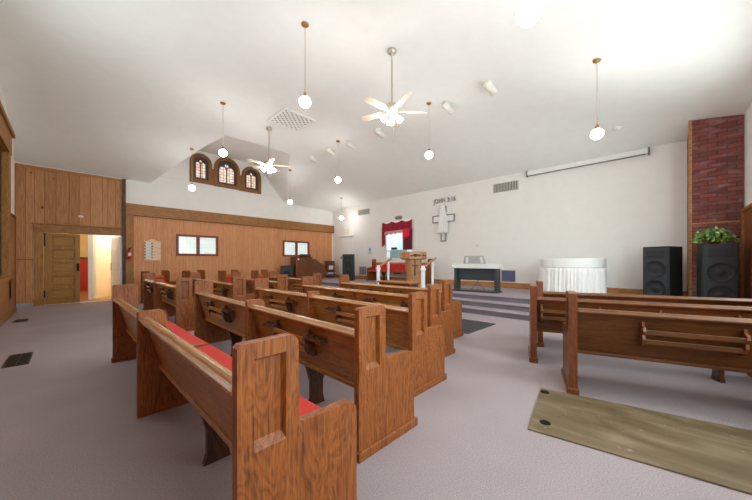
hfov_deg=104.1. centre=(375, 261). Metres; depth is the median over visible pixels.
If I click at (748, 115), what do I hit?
wall
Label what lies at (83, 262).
wall paneling
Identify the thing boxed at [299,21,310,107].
pendant light
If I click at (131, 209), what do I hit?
trim
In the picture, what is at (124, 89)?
ceiling
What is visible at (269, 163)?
ceiling fan
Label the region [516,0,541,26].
pendant light
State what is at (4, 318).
baseboard
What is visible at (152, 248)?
hymn board
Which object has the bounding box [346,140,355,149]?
spotlight
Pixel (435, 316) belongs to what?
pew
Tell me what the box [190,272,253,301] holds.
pew
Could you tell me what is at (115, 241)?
door
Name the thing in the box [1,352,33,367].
floor vent
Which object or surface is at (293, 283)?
pew
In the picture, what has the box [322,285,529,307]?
floor
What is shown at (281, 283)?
pew
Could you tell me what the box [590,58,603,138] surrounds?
pendant light
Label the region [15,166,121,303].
wall paneling
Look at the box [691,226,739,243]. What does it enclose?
ivy
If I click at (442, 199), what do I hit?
lettering
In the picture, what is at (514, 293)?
floor
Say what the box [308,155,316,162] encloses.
spotlight
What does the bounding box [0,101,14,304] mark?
window
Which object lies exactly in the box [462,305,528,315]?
floor
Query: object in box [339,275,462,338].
pew
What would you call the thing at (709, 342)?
pew
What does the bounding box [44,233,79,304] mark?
door
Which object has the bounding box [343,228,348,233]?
door sign
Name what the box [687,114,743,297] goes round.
wall
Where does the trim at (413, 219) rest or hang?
attached to the wall at (613, 210)
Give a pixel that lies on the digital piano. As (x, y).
(474, 269)
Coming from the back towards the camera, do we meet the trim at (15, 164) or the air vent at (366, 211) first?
the air vent at (366, 211)
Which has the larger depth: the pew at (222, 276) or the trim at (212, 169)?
the trim at (212, 169)
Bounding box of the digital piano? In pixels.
[452,256,502,293]
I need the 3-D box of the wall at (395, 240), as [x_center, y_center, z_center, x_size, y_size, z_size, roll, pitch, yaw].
[1.382,-0.925,13.028,1.560,1.730,0.840,0,0,44]
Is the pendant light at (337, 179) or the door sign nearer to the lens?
the pendant light at (337, 179)
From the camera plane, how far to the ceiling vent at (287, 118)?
7.75 m
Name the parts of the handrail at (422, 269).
post, rail, post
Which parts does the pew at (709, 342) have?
panel, rail, seat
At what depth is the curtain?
12.37 m
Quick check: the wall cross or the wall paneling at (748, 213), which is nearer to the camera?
the wall paneling at (748, 213)
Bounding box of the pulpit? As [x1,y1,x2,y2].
[400,252,426,287]
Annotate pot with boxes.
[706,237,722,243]
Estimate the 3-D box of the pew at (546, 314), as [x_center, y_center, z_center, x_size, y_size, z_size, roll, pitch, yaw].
[3.024,0.771,3.394,2.228,0.957,0.620,0,0,26]
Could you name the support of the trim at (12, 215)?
attached to the wall at (2, 99)
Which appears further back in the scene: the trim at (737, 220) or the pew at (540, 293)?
the trim at (737, 220)
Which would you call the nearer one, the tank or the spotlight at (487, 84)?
the spotlight at (487, 84)
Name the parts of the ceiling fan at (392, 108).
blade, blade, lamp shade, motor, down rod, lamp shade, blade, lamp shade, blade, blade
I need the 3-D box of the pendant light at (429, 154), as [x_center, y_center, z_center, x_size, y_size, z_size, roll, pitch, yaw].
[1.249,-3.092,6.906,0.174,1.338,0.172,0,0,44]
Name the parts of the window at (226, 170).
stained pane, dark casing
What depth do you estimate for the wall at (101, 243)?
10.13 m
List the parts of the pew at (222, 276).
panel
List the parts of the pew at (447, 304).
panel, rail, panel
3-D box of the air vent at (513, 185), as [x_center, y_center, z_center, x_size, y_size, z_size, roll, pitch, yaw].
[4.200,-2.415,9.509,0.820,0.330,0.020,0,0,44]
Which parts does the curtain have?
lace trim, panel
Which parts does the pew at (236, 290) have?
panel, rail, panel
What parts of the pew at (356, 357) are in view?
panel, rail, seat, panel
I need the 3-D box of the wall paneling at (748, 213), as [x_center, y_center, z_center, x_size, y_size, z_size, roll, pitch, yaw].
[3.929,0.150,2.349,0.020,2.200,10.730,0,0,44]
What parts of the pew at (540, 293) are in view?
panel, rail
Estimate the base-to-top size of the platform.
0.390 m
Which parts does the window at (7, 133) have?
sash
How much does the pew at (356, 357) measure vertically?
0.957 m
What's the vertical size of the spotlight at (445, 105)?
0.266 m
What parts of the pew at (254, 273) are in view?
panel, panel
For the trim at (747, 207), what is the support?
attached to the wall at (748, 115)
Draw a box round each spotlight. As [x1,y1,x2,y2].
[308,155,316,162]
[326,147,335,155]
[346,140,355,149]
[374,128,384,138]
[442,101,453,114]
[483,80,496,95]
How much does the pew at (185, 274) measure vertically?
0.957 m
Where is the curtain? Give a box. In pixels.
[381,219,411,249]
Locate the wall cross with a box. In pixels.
[432,205,454,241]
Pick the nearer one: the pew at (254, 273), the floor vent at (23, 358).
the floor vent at (23, 358)
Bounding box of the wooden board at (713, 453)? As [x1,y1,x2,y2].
[528,388,751,494]
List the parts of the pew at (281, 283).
panel, rail, panel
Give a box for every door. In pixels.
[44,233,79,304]
[111,236,120,297]
[339,235,353,274]
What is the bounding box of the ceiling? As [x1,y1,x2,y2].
[0,0,751,211]
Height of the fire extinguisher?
0.375 m
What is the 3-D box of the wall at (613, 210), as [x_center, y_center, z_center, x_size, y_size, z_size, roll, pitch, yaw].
[2.718,-0.810,11.055,14.120,4.120,0.160,0,0,44]
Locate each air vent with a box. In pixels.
[358,208,369,215]
[359,266,366,274]
[493,179,518,193]
[501,270,515,282]
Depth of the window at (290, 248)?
14.13 m
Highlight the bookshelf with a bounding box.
[325,261,334,277]
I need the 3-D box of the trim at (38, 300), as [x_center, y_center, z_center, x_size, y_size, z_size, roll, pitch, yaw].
[-9.500,0.210,8.255,0.060,2.080,0.195,0,0,44]
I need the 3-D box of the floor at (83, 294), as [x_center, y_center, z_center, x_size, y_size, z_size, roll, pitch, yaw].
[-10.431,1.298,10.765,4.440,0.104,4.100,0,0,44]
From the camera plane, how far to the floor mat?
5.66 m
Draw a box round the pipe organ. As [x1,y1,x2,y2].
[291,257,323,278]
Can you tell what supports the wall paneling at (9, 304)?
attached to the wall at (2, 99)
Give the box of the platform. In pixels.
[322,282,529,320]
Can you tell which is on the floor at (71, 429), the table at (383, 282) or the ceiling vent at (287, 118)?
the table at (383, 282)
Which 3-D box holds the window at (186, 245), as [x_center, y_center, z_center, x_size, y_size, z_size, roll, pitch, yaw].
[-6.763,-0.600,11.134,0.095,0.780,1.410,0,0,44]
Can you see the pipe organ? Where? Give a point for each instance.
(303, 266)
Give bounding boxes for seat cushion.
[167,320,208,344]
[197,345,320,415]
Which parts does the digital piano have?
modesty panel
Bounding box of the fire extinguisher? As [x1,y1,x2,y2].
[127,248,131,258]
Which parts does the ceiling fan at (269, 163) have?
blade, motor, down rod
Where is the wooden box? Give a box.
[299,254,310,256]
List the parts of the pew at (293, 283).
panel, rail, panel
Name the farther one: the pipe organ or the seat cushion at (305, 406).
the pipe organ
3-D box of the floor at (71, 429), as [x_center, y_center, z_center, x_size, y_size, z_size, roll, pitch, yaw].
[-1.021,1.300,7.027,14.040,0.100,11.230,0,0,44]
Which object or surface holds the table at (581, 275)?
on the floor at (514, 293)
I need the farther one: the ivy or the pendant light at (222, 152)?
the pendant light at (222, 152)
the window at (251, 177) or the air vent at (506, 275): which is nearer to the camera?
the air vent at (506, 275)
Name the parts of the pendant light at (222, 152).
globe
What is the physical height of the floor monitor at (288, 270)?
0.670 m
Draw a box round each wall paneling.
[0,216,14,317]
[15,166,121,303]
[80,259,87,291]
[134,216,331,297]
[744,207,751,298]
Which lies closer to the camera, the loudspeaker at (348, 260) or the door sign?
the loudspeaker at (348, 260)
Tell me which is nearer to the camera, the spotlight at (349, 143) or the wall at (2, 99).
the wall at (2, 99)
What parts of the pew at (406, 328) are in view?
panel, rail, seat, panel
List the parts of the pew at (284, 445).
panel, rail, seat, panel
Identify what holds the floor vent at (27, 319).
in the floor at (71, 429)
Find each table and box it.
[377,280,420,286]
[539,258,606,292]
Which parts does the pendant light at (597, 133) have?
globe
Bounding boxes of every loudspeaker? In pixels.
[342,254,354,279]
[643,246,682,295]
[697,243,738,297]
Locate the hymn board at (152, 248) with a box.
[144,239,160,259]
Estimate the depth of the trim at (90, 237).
9.46 m
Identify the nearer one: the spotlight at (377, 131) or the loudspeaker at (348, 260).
the spotlight at (377, 131)
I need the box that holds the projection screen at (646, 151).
[526,147,649,176]
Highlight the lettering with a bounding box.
[434,196,455,204]
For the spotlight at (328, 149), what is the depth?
9.65 m
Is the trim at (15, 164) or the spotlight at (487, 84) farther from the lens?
the trim at (15, 164)
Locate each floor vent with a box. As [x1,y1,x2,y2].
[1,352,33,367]
[12,318,28,322]
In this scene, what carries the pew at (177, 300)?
on the floor at (71, 429)
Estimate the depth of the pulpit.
9.45 m
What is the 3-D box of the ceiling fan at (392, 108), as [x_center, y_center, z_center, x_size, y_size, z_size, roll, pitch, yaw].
[0.244,-2.899,5.105,1.162,1.637,1.136,0,0,44]
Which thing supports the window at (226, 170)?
in the wall at (164, 191)
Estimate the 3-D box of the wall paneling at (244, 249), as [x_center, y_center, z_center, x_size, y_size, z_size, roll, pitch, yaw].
[-5.230,-0.135,12.733,0.025,2.770,8.260,0,0,44]
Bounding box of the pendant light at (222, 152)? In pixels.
[219,102,226,156]
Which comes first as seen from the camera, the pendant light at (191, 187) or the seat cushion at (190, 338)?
the seat cushion at (190, 338)
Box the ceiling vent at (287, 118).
[267,107,315,131]
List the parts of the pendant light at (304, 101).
globe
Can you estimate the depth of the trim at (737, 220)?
5.88 m
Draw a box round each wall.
[0,83,14,214]
[15,150,332,304]
[59,233,87,256]
[93,235,118,297]
[333,141,686,290]
[389,233,411,257]
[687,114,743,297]
[744,102,751,206]
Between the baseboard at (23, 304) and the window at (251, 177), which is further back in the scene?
the window at (251, 177)
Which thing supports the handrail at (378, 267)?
on the floor at (514, 312)
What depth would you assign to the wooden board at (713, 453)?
2.07 m
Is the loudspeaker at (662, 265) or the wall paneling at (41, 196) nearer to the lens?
the loudspeaker at (662, 265)
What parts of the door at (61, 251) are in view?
raised panel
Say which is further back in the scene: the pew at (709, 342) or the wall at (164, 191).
the wall at (164, 191)
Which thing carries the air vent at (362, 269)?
in the wall at (613, 210)
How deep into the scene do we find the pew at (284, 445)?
1.29 m
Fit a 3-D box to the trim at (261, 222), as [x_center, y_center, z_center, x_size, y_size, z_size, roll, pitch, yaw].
[-3.723,-1.710,14.228,0.130,0.380,4.175,0,0,44]
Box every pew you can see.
[111,284,356,499]
[140,270,175,302]
[143,273,193,330]
[182,270,204,278]
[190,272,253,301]
[194,280,417,463]
[218,270,237,282]
[231,272,300,293]
[251,270,267,278]
[254,278,446,396]
[269,271,321,291]
[301,276,454,356]
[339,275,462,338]
[366,259,431,283]
[528,284,751,382]
[536,281,751,346]
[561,291,751,394]
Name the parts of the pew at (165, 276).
panel, panel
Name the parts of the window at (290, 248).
glass pane, glass pane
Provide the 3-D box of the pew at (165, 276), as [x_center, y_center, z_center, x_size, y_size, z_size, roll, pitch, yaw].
[-6.704,0.771,9.160,0.607,0.957,0.948,0,0,-1]
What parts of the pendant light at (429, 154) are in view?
globe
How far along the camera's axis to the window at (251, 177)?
12.62 m
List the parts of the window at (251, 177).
stained pane, dark casing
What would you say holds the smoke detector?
attached to the ceiling
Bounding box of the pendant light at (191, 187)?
[189,148,194,190]
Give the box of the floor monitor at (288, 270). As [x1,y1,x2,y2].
[280,266,293,277]
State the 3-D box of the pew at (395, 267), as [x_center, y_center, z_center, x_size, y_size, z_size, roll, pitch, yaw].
[0.878,0.382,12.221,3.078,0.957,0.607,0,0,44]
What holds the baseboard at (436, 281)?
attached to the wall at (613, 210)
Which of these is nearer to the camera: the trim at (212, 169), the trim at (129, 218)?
the trim at (129, 218)
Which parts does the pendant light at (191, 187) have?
globe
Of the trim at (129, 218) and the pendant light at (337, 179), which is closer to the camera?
the pendant light at (337, 179)
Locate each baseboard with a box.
[0,306,16,326]
[16,303,32,306]
[335,274,686,295]
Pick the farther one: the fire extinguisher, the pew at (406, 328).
the fire extinguisher
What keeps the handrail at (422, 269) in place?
on the floor at (514, 312)
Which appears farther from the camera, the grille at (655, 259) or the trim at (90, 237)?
the trim at (90, 237)
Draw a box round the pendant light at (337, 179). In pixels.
[335,140,340,182]
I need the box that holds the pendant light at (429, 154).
[425,102,432,158]
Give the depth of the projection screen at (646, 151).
7.84 m
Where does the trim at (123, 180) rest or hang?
attached to the wall at (164, 191)
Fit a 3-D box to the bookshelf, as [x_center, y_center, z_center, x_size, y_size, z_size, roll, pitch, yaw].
[-2.371,0.420,15.036,0.520,0.880,0.330,0,0,-6]
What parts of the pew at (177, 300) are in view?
panel, rail, seat, panel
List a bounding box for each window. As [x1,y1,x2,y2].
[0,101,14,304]
[176,234,217,255]
[189,153,211,184]
[214,157,239,189]
[241,167,260,193]
[283,240,309,256]
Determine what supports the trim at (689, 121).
attached to the wall at (717, 142)
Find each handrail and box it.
[376,258,391,283]
[420,257,435,287]
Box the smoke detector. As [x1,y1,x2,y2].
[612,126,621,131]
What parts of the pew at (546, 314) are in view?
panel, seat, rail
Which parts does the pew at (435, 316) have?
panel, rail, panel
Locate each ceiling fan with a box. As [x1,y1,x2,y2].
[247,127,290,172]
[362,47,425,126]
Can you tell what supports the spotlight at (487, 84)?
attached to the ceiling
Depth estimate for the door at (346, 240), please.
14.95 m
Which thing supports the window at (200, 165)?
in the wall at (164, 191)
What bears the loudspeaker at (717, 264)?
on the floor at (514, 293)
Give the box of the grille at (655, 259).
[644,248,667,295]
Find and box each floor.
[0,298,751,499]
[80,291,111,301]
[322,277,529,299]
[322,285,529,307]
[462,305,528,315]
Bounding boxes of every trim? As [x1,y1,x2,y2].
[11,213,15,305]
[14,163,121,181]
[31,222,122,235]
[33,232,43,305]
[88,235,92,299]
[122,179,125,284]
[126,203,256,225]
[126,215,133,283]
[212,169,241,190]
[257,217,333,232]
[385,218,415,258]
[688,120,691,296]
[692,220,739,223]
[741,203,751,297]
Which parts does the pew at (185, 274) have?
panel, panel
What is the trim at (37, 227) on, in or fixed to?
attached to the wall at (164, 191)
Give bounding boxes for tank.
[390,250,406,257]
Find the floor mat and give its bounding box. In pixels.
[462,319,494,333]
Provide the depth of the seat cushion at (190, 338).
3.03 m
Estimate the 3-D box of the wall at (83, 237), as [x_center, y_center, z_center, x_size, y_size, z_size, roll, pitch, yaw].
[-10.467,-0.150,10.800,4.540,2.800,4.300,0,0,44]
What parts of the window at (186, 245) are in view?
glass pane, glass pane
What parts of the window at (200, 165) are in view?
stained pane, dark casing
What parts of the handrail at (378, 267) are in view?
post, post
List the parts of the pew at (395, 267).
panel, seat, rail, panel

